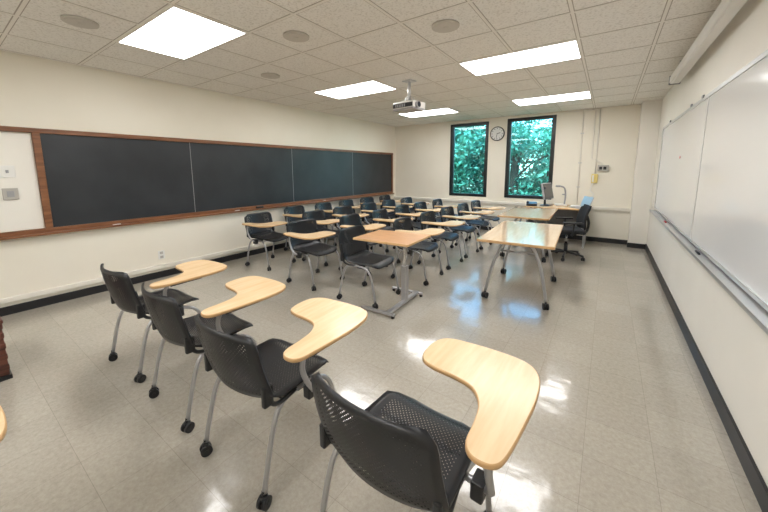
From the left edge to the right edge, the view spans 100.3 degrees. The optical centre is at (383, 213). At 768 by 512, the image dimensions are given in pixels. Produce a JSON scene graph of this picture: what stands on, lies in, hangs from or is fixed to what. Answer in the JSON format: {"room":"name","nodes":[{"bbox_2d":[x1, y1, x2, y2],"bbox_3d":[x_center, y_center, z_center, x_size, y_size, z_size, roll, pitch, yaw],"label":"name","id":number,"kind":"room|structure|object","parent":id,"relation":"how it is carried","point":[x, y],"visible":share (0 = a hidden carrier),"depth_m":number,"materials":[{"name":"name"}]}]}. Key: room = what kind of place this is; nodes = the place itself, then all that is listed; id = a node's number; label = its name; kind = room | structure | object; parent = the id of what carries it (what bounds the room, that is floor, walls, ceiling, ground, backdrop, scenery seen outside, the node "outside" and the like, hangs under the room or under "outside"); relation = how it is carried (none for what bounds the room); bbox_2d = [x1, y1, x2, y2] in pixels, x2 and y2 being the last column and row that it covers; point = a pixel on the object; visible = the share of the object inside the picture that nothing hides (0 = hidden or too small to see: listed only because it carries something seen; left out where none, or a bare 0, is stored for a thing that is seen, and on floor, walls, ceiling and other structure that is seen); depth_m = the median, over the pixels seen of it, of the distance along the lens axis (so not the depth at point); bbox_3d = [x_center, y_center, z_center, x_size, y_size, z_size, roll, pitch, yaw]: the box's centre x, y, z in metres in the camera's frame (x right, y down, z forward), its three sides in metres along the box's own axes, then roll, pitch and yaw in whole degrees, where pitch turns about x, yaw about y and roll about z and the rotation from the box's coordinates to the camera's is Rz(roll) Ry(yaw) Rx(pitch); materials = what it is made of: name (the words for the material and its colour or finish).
{"room":"classroom","nodes":[
{"label":"classroom","id":0,"kind":"room"},
{"bbox_2d":[0,50,394,307],"bbox_3d":[-2.563,-0.579,5.389,0.250,2.689,10.274,5,10,34],"label":"wall","id":1,"kind":"structure","parent":0,"point":[35,92],"depth_m":4.18,"materials":[{"name":"beige paint"}]},
{"bbox_2d":[0,166,15,177],"bbox_3d":[-3.855,-0.428,3.277,0.022,0.120,0.110,5,10,34],"label":"light switch","id":2,"kind":"object","parent":1,"relation":"attached to","point":[5,171],"visible":1,"depth_m":3.28,"materials":[{"name":"white plastic"}]},
{"bbox_2d":[2,188,18,199],"bbox_3d":[-3.857,-0.200,3.311,0.016,0.120,0.110,5,10,34],"label":"thermostat plate","id":3,"kind":"object","parent":1,"relation":"attached to","point":[8,193],"visible":1,"depth_m":3.30,"materials":[{"name":"grey plastic"}]},
{"bbox_2d":[0,131,44,232],"bbox_3d":[-4.411,-0.213,2.525,0.008,1.021,2.322,5,10,34],"label":"bulletin board","id":4,"kind":"object","parent":1,"relation":"attached to","point":[16,149],"depth_m":3.37,"materials":[{"name":"paint"}]},
{"bbox_2d":[158,250,164,258],"bbox_3d":[-3.123,0.581,4.499,0.011,0.120,0.080,5,10,34],"label":"power outlet","id":5,"kind":"object","parent":1,"relation":"attached to","point":[161,254],"visible":1,"depth_m":4.50,"materials":[{"name":"white plastic"}]},
{"bbox_2d":[0,221,363,304],"bbox_3d":[-2.471,0.613,5.432,0.030,0.055,9.674,5,10,34],"label":"trim","id":6,"kind":"structure","parent":1,"relation":"attached to","point":[138,271],"depth_m":4.18,"materials":[{"name":"white"}]},
{"bbox_2d":[0,224,367,316],"bbox_3d":[-2.463,0.721,5.472,0.015,0.090,9.724,5,10,34],"label":"baseboard","id":7,"kind":"structure","parent":1,"relation":"attached to","point":[29,305],"depth_m":3.92,"materials":[{"name":"black rubber"}]},
{"bbox_2d":[0,126,393,240],"bbox_3d":[-2.390,-0.600,5.337,0.085,1.145,9.290,5,10,34],"label":"blackboard","id":8,"kind":"object","parent":1,"relation":"attached to","point":[87,180],"visible":1,"depth_m":4.54,"materials":[{"name":"stone"}]},
{"bbox_2d":[0,0,721,126],"bbox_3d":[-0.103,-1.743,3.499,6.253,0.124,10.274,5,10,34],"label":"ceiling","id":9,"kind":"structure","parent":0,"point":[630,49],"depth_m":3.16,"materials":[{"name":"tile"}]},
{"bbox_2d":[60,15,98,28],"bbox_3d":[-2.443,-1.533,2.579,0.230,0.020,0.230,5,10,34],"label":"ceiling speaker","id":10,"kind":"object","parent":9,"relation":"in","point":[73,20],"depth_m":2.56},
{"bbox_2d":[115,4,248,59],"bbox_3d":[-1.843,-1.587,2.895,1.180,0.006,0.610,5,10,34],"label":"ceiling light","id":11,"kind":"object","parent":9,"relation":"in","point":[175,31],"depth_m":2.82,"materials":[{"name":"white plastic"}]},
{"bbox_2d":[261,73,279,78],"bbox_3d":[-1.443,-1.744,4.074,0.230,0.020,0.230,5,10,34],"label":"ceiling speaker","id":12,"kind":"object","parent":9,"relation":"in","point":[266,75],"depth_m":4.04},
{"bbox_2d":[283,30,308,41],"bbox_3d":[-0.787,-1.581,2.874,0.230,0.020,0.230,5,10,34],"label":"ceiling speaker","id":13,"kind":"object","parent":9,"relation":"in","point":[294,36],"depth_m":2.85},
{"bbox_2d":[312,80,396,98],"bbox_3d":[-0.451,-1.867,4.879,1.180,0.006,0.610,5,10,34],"label":"ceiling light","id":14,"kind":"object","parent":9,"relation":"in","point":[372,86],"depth_m":4.85,"materials":[{"name":"white plastic"}]},
{"bbox_2d":[393,79,424,113],"bbox_3d":[0.355,-1.601,4.373,0.398,0.409,0.289,7,11,42],"label":"ceiling projector","id":15,"kind":"object","parent":9,"relation":"hanging from","point":[409,106],"depth_m":4.34,"materials":[{"name":"white plastic"}]},
{"bbox_2d":[399,108,458,117],"bbox_3d":[0.941,-2.147,6.863,1.180,0.006,0.610,5,10,34],"label":"ceiling light","id":16,"kind":"object","parent":9,"relation":"in","point":[443,110],"depth_m":6.79,"materials":[{"name":"white plastic"}]},
{"bbox_2d":[432,19,459,32],"bbox_3d":[0.513,-1.559,2.678,0.230,0.020,0.230,5,10,34],"label":"ceiling speaker","id":17,"kind":"object","parent":9,"relation":"in","point":[446,25],"depth_m":2.66},
{"bbox_2d":[457,39,582,75],"bbox_3d":[1.487,-1.690,3.544,1.180,0.006,0.610,5,10,34],"label":"ceiling light","id":18,"kind":"object","parent":9,"relation":"in","point":[567,50],"depth_m":3.48,"materials":[{"name":"white plastic"}]},
{"bbox_2d":[511,91,591,105],"bbox_3d":[2.879,-1.970,5.529,1.180,0.006,0.610,5,10,34],"label":"ceiling light","id":19,"kind":"object","parent":9,"relation":"in","point":[586,94],"depth_m":5.48,"materials":[{"name":"white plastic"}]},
{"bbox_2d":[668,0,747,84],"bbox_3d":[2.731,-1.497,2.742,0.110,0.186,2.864,5,10,34],"label":"projection screen","id":20,"kind":"object","parent":9,"relation":"attached to","point":[725,12],"visible":1,"depth_m":2.51,"materials":[{"name":"white plastic"}]},
{"bbox_2d":[0,223,761,511],"bbox_3d":[-0.092,1.028,3.883,6.253,0.100,10.274,5,10,34],"label":"floor","id":21,"kind":"structure","parent":0,"point":[624,418],"depth_m":2.13,"materials":[{"name":"tile"}]},
{"bbox_2d":[0,406,6,441],"bbox_3d":[-1.579,0.990,0.887,0.689,0.808,0.728,5,10,34],"label":"chair","id":22,"kind":"object","parent":21,"relation":"on","point":[3,422],"visible":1,"depth_m":1.01,"materials":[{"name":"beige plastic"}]},
{"bbox_2d":[0,316,12,381],"bbox_3d":[-3.131,0.991,2.251,0.620,0.445,0.580,5,10,34],"label":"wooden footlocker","id":23,"kind":"object","parent":21,"relation":"on","point":[5,372],"visible":1,"depth_m":2.30,"materials":[{"name":"brown wood"}]},
{"bbox_2d":[100,260,226,382],"bbox_3d":[-1.729,0.755,2.586,0.689,0.808,0.728,5,9,32],"label":"chair","id":24,"kind":"object","parent":21,"relation":"on","point":[196,269],"visible":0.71,"depth_m":2.33,"materials":[{"name":"black plastic"}]},
{"bbox_2d":[141,276,285,432],"bbox_3d":[-1.105,0.813,2.152,0.689,0.808,0.728,5,10,35],"label":"chair","id":25,"kind":"object","parent":21,"relation":"on","point":[250,290],"visible":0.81,"depth_m":1.91,"materials":[{"name":"black plastic"}]},
{"bbox_2d":[242,212,295,270],"bbox_3d":[-1.796,0.422,4.994,0.728,0.808,0.689,4,9,30],"label":"chair","id":26,"kind":"object","parent":21,"relation":"on","point":[258,224],"visible":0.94,"depth_m":5.03,"materials":[{"name":"black plastic"}]},
{"bbox_2d":[194,298,367,511],"bbox_3d":[-0.518,0.869,1.732,0.689,0.808,0.728,5,9,33],"label":"chair","id":27,"kind":"object","parent":21,"relation":"on","point":[331,320],"visible":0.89,"depth_m":1.53,"materials":[{"name":"black plastic"}]},
{"bbox_2d":[283,205,323,250],"bbox_3d":[-1.482,0.292,5.923,0.728,0.808,0.689,5,9,31],"label":"chair","id":28,"kind":"object","parent":21,"relation":"on","point":[295,213],"visible":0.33,"depth_m":6.05,"materials":[{"name":"black plastic"}]},
{"bbox_2d":[283,219,344,290],"bbox_3d":[-0.923,0.528,4.204,0.728,0.808,0.689,6,10,37],"label":"chair","id":29,"kind":"object","parent":21,"relation":"on","point":[307,242],"visible":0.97,"depth_m":4.27,"materials":[{"name":"black plastic"}]},
{"bbox_2d":[302,210,345,265],"bbox_3d":[-0.972,0.387,5.224,0.728,0.808,0.689,5,10,34],"label":"chair","id":30,"kind":"object","parent":21,"relation":"on","point":[319,216],"visible":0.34,"depth_m":5.39,"materials":[{"name":"black plastic"}]},
{"bbox_2d":[315,202,339,245],"bbox_3d":[-1.045,0.207,6.528,0.728,0.808,0.689,4,9,31],"label":"chair","id":31,"kind":"object","parent":21,"relation":"on","point":[326,207],"visible":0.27,"depth_m":6.76,"materials":[{"name":"black plastic"}]},
{"bbox_2d":[332,205,372,249],"bbox_3d":[-0.578,0.299,5.852,0.728,0.808,0.689,6,10,37],"label":"chair","id":32,"kind":"object","parent":21,"relation":"on","point":[343,210],"visible":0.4,"depth_m":5.99,"materials":[{"name":"black plastic"}]},
{"bbox_2d":[339,199,370,231],"bbox_3d":[-0.652,0.119,7.155,0.728,0.808,0.689,5,9,32],"label":"chair","id":33,"kind":"object","parent":21,"relation":"on","point":[346,202],"visible":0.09,"depth_m":7.36,"materials":[{"name":"black plastic"}]},
{"bbox_2d":[338,213,387,275],"bbox_3d":[-0.295,0.450,4.750,0.728,0.808,0.689,5,9,31],"label":"chair","id":34,"kind":"object","parent":21,"relation":"on","point":[354,219],"visible":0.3,"depth_m":4.79,"materials":[{"name":"black plastic"}]},
{"bbox_2d":[337,225,400,308],"bbox_3d":[-0.184,0.586,3.765,0.598,0.808,0.556,5,9,32],"label":"chair","id":35,"kind":"object","parent":21,"relation":"on","point":[359,249],"visible":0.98,"depth_m":3.79,"materials":[{"name":"black plastic"}]},
{"bbox_2d":[360,197,386,223],"bbox_3d":[-0.229,0.032,7.766,0.729,0.808,0.689,6,10,38],"label":"chair","id":36,"kind":"object","parent":21,"relation":"on","point":[368,199],"visible":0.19,"depth_m":7.95,"materials":[{"name":"black plastic"}]},
{"bbox_2d":[360,202,393,246],"bbox_3d":[-0.116,0.215,6.444,0.729,0.808,0.689,6,10,36],"label":"chair","id":37,"kind":"object","parent":21,"relation":"on","point":[371,206],"visible":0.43,"depth_m":6.56,"materials":[{"name":"black plastic"}]},
{"bbox_2d":[379,195,400,215],"bbox_3d":[0.236,-0.053,8.367,0.728,0.808,0.689,5,10,34],"label":"chair","id":38,"kind":"object","parent":21,"relation":"on","point":[387,197],"visible":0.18,"depth_m":8.50,"materials":[{"name":"black plastic"}]},
{"bbox_2d":[353,230,430,318],"bbox_3d":[0.093,0.632,3.578,0.670,0.765,0.700,5,9,31],"label":"student desk","id":39,"kind":"object","parent":21,"relation":"on","point":[403,239],"visible":0.95,"depth_m":3.49,"materials":[{"name":"brown wood"}]},
{"bbox_2d":[372,209,412,263],"bbox_3d":[0.151,0.365,5.348,0.728,0.808,0.689,4,9,31],"label":"chair","id":40,"kind":"object","parent":21,"relation":"on","point":[383,219],"visible":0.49,"depth_m":5.50,"materials":[{"name":"black plastic"}]},
{"bbox_2d":[382,199,412,218],"bbox_3d":[0.308,0.128,7.058,0.728,0.808,0.689,6,10,36],"label":"chair","id":41,"kind":"object","parent":21,"relation":"on","point":[391,203],"visible":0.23,"depth_m":7.22,"materials":[{"name":"black plastic"}]},
{"bbox_2d":[393,204,430,250],"bbox_3d":[0.549,0.276,5.983,0.728,0.808,0.689,6,10,36],"label":"chair","id":42,"kind":"object","parent":21,"relation":"on","point":[405,210],"visible":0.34,"depth_m":6.08,"materials":[{"name":"black plastic"}]},
{"bbox_2d":[401,197,429,230],"bbox_3d":[0.751,0.042,7.669,0.728,0.808,0.689,6,10,36],"label":"chair","id":43,"kind":"object","parent":21,"relation":"on","point":[408,200],"visible":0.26,"depth_m":7.90,"materials":[{"name":"black plastic"}]},
{"bbox_2d":[391,217,444,285],"bbox_3d":[0.479,0.499,4.372,0.728,0.808,0.689,5,9,33],"label":"chair","id":44,"kind":"object","parent":21,"relation":"on","point":[405,224],"visible":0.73,"depth_m":4.36,"materials":[{"name":"black plastic"}]},
{"bbox_2d":[311,338,539,511],"bbox_3d":[0.176,0.932,1.250,0.689,0.808,0.728,6,10,36],"label":"chair","id":45,"kind":"object","parent":21,"relation":"on","point":[506,388],"visible":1,"depth_m":1.06,"materials":[{"name":"black plastic"}]},
{"bbox_2d":[414,201,446,240],"bbox_3d":[0.966,0.194,6.565,0.728,0.808,0.689,6,10,36],"label":"chair","id":46,"kind":"object","parent":21,"relation":"on","point":[420,206],"visible":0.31,"depth_m":6.64,"materials":[{"name":"black plastic"}]},
{"bbox_2d":[417,211,464,269],"bbox_3d":[0.911,0.408,5.019,0.728,0.808,0.689,5,10,36],"label":"chair","id":47,"kind":"object","parent":21,"relation":"on","point":[424,223],"visible":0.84,"depth_m":5.00,"materials":[{"name":"black plastic"}]},
{"bbox_2d":[432,199,462,234],"bbox_3d":[1.431,0.110,7.155,0.728,0.808,0.689,5,9,34],"label":"chair","id":48,"kind":"object","parent":21,"relation":"on","point":[440,204],"visible":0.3,"depth_m":7.23,"materials":[{"name":"black plastic"}]},
{"bbox_2d":[438,206,480,257],"bbox_3d":[1.340,0.321,5.637,0.728,0.808,0.689,6,10,38],"label":"chair","id":49,"kind":"object","parent":21,"relation":"on","point":[451,216],"visible":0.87,"depth_m":5.63,"materials":[{"name":"black plastic"}]},
{"bbox_2d":[455,203,494,249],"bbox_3d":[1.771,0.239,6.212,0.728,0.808,0.689,6,10,38],"label":"chair","id":50,"kind":"object","parent":21,"relation":"on","point":[461,212],"visible":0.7,"depth_m":6.20,"materials":[{"name":"black plastic"}]},
{"bbox_2d":[468,200,504,238],"bbox_3d":[2.205,0.152,6.830,0.728,0.808,0.689,6,10,37],"label":"chair","id":51,"kind":"object","parent":21,"relation":"on","point":[475,206],"visible":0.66,"depth_m":6.83,"materials":[{"name":"black plastic"}]},
{"bbox_2d":[477,221,562,309],"bbox_3d":[1.723,0.583,3.977,0.760,0.740,1.460,5,9,31],"label":"folding table","id":52,"kind":"object","parent":21,"relation":"on","point":[525,234],"visible":1,"depth_m":3.67,"materials":[{"name":"brown wood"}]},
{"bbox_2d":[497,206,557,261],"bbox_3d":[2.578,0.339,5.716,0.760,0.740,1.460,5,9,32],"label":"folding table","id":53,"kind":"object","parent":21,"relation":"on","point":[532,213],"visible":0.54,"depth_m":5.45,"materials":[{"name":"brown wood"}]},
{"bbox_2d":[525,203,586,247],"bbox_3d":[3.529,0.215,6.568,1.100,0.745,0.760,5,10,34],"label":"desk","id":54,"kind":"object","parent":21,"relation":"on","point":[563,211],"visible":0.29,"depth_m":6.67,"materials":[{"name":"brown wood"}]},
{"bbox_2d":[526,201,536,205],"bbox_3d":[3.016,-0.202,6.544,0.200,0.088,0.201,3,9,25],"label":"desk telephone","id":55,"kind":"object","parent":54,"relation":"on","point":[528,203],"visible":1,"depth_m":6.48,"materials":[{"name":"black plastic"}]},
{"bbox_2d":[540,183,553,205],"bbox_3d":[3.346,-0.393,6.574,0.180,0.458,0.520,8,11,44],"label":"computer monitor","id":56,"kind":"object","parent":54,"relation":"on","point":[547,192],"visible":1,"depth_m":6.51,"materials":[{"name":"black plastic"}]},
{"bbox_2d":[554,185,566,205],"bbox_3d":[3.622,-0.370,6.560,0.210,0.415,0.170,2,8,15],"label":"camera","id":57,"kind":"object","parent":54,"relation":"on","point":[556,204],"visible":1,"depth_m":6.52,"materials":[{"name":"white plastic"}]},
{"bbox_2d":[569,196,593,208],"bbox_3d":[3.774,-0.212,6.138,0.295,0.216,0.320,0,8,5],"label":"laptop","id":58,"kind":"object","parent":54,"relation":"on","point":[587,200],"visible":0.75,"depth_m":6.12,"materials":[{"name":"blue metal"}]},
{"bbox_2d":[545,204,591,260],"bbox_3d":[3.086,0.300,5.383,0.633,0.904,0.650,2,8,17],"label":"office chair","id":59,"kind":"object","parent":21,"relation":"on","point":[582,218],"visible":0.95,"depth_m":5.29,"materials":[{"name":"black plastic"}]},
{"bbox_2d":[395,104,640,207],"bbox_3d":[2.762,-0.929,7.767,5.753,2.689,0.250,5,10,34],"label":"wall","id":60,"kind":"structure","parent":0,"point":[422,151],"depth_m":6.84,"materials":[{"name":"beige paint"}]},
{"bbox_2d":[449,121,488,196],"bbox_3d":[2.131,-1.336,8.054,0.970,1.800,0.150,5,10,34],"label":"window","id":61,"kind":"structure","parent":60,"relation":"in","point":[452,136],"depth_m":8.08,"materials":[{"name":"black metal"}]},
{"bbox_2d":[490,126,504,140],"bbox_3d":[2.662,-1.870,7.525,0.330,0.330,0.042,5,10,34],"label":"wall clock","id":62,"kind":"object","parent":60,"relation":"attached to","point":[497,133],"visible":1,"depth_m":7.51,"materials":[{"name":"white plastic"}]},
{"bbox_2d":[394,196,630,239],"bbox_3d":[2.557,0.055,7.841,5.481,0.720,0.090,5,10,34],"label":"trim","id":63,"kind":"structure","parent":60,"relation":"attached to","point":[605,222],"depth_m":6.60,"materials":[{"name":"beige paint"}]},
{"bbox_2d":[413,219,644,248],"bbox_3d":[2.592,0.393,7.696,5.723,0.090,0.265,5,10,34],"label":"baseboard","id":64,"kind":"structure","parent":60,"relation":"attached to","point":[578,237],"depth_m":6.55,"materials":[{"name":"black rubber"}]},
{"bbox_2d":[504,115,556,199],"bbox_3d":[3.291,-1.244,7.253,1.005,1.810,0.150,5,10,34],"label":"window","id":65,"kind":"structure","parent":60,"relation":"in","point":[553,117],"depth_m":7.27,"materials":[{"name":"black metal"}]},
{"bbox_2d":[562,108,601,204],"bbox_3d":[4.070,-1.154,6.650,0.790,1.949,0.023,5,10,34],"label":"conduit","id":66,"kind":"object","parent":60,"relation":"attached to","point":[595,109],"visible":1,"depth_m":6.51,"materials":[{"name":"white metal"}]},
{"bbox_2d":[590,174,597,196],"bbox_3d":[4.285,-0.481,6.562,0.116,0.640,0.075,5,10,34],"label":"wall telephone","id":67,"kind":"object","parent":60,"relation":"attached to","point":[594,177],"visible":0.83,"depth_m":6.51,"materials":[{"name":"yellow plastic"}]},
{"bbox_2d":[597,165,608,170],"bbox_3d":[4.399,-0.909,6.435,0.190,0.120,0.054,5,10,34],"label":"wall control panel","id":68,"kind":"object","parent":60,"relation":"attached to","point":[600,167],"visible":1,"depth_m":6.41,"materials":[{"name":"grey plastic"}]},
{"bbox_2d":[647,0,767,486],"bbox_3d":[2.368,-0.129,1.994,0.250,2.689,10.274,5,10,34],"label":"wall","id":69,"kind":"structure","parent":0,"point":[734,349],"depth_m":2.19,"materials":[{"name":"paint"}]},
{"bbox_2d":[627,99,662,243],"bbox_3d":[4.856,-0.693,5.994,0.272,2.689,0.300,5,10,34],"label":"column","id":70,"kind":"structure","parent":69,"relation":"attached to","point":[650,114],"depth_m":5.87,"materials":[{"name":"paint"}]},
{"bbox_2d":[645,244,767,511],"bbox_3d":[2.178,1.161,2.124,0.015,0.100,9.474,5,10,34],"label":"baseboard","id":71,"kind":"structure","parent":69,"relation":"attached to","point":[757,483],"depth_m":1.91,"materials":[{"name":"black rubber"}]},
{"bbox_2d":[649,49,767,334],"bbox_3d":[2.761,-0.385,2.835,0.090,1.338,5.700,5,10,34],"label":"whiteboard","id":72,"kind":"object","parent":69,"relation":"attached to","point":[711,196],"visible":1,"depth_m":2.16,"materials":[{"name":"white ceramic"}]},
{"label":"outside","id":73,"kind":"structure","parent":0,"visible":0},
{"bbox_3d":[15.445,0.347,31.314,70.000,0.200,51.526,5,10,34],"label":"lawn","id":74,"kind":"structure","parent":73,"visible":0},
{"bbox_2d":[454,125,485,193],"bbox_3d":[2.139,-1.631,15.927,7.726,7.869,6.606,4,9,27],"label":"tree","id":75,"kind":"object","parent":74,"relation":"on","point":[457,189],"visible":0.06,"depth_m":14.45,"materials":[{"name":"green plant"}]},
{"bbox_2d":[454,119,550,194],"bbox_3d":[6.235,-2.287,18.080,7.911,8.544,6.661,5,10,34],"label":"tree","id":76,"kind":"object","parent":74,"relation":"on","point":[523,124],"visible":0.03,"depth_m":16.73,"materials":[{"name":"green plant"}]},
{"bbox_2d":[454,120,551,195],"bbox_3d":[5.258,-0.905,14.404,8.206,6.822,6.738,7,11,43],"label":"tree","id":77,"kind":"object","parent":74,"relation":"on","point":[516,150],"visible":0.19,"depth_m":13.59,"materials":[{"name":"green plant"}]},
{"bbox_2d":[519,120,551,194],"bbox_3d":[9.099,-1.241,14.865,7.088,7.332,6.716,6,10,38],"label":"tree","id":78,"kind":"object","parent":74,"relation":"on","point":[540,120],"visible":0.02,"depth_m":16.03,"materials":[{"name":"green plant"}]}
]}

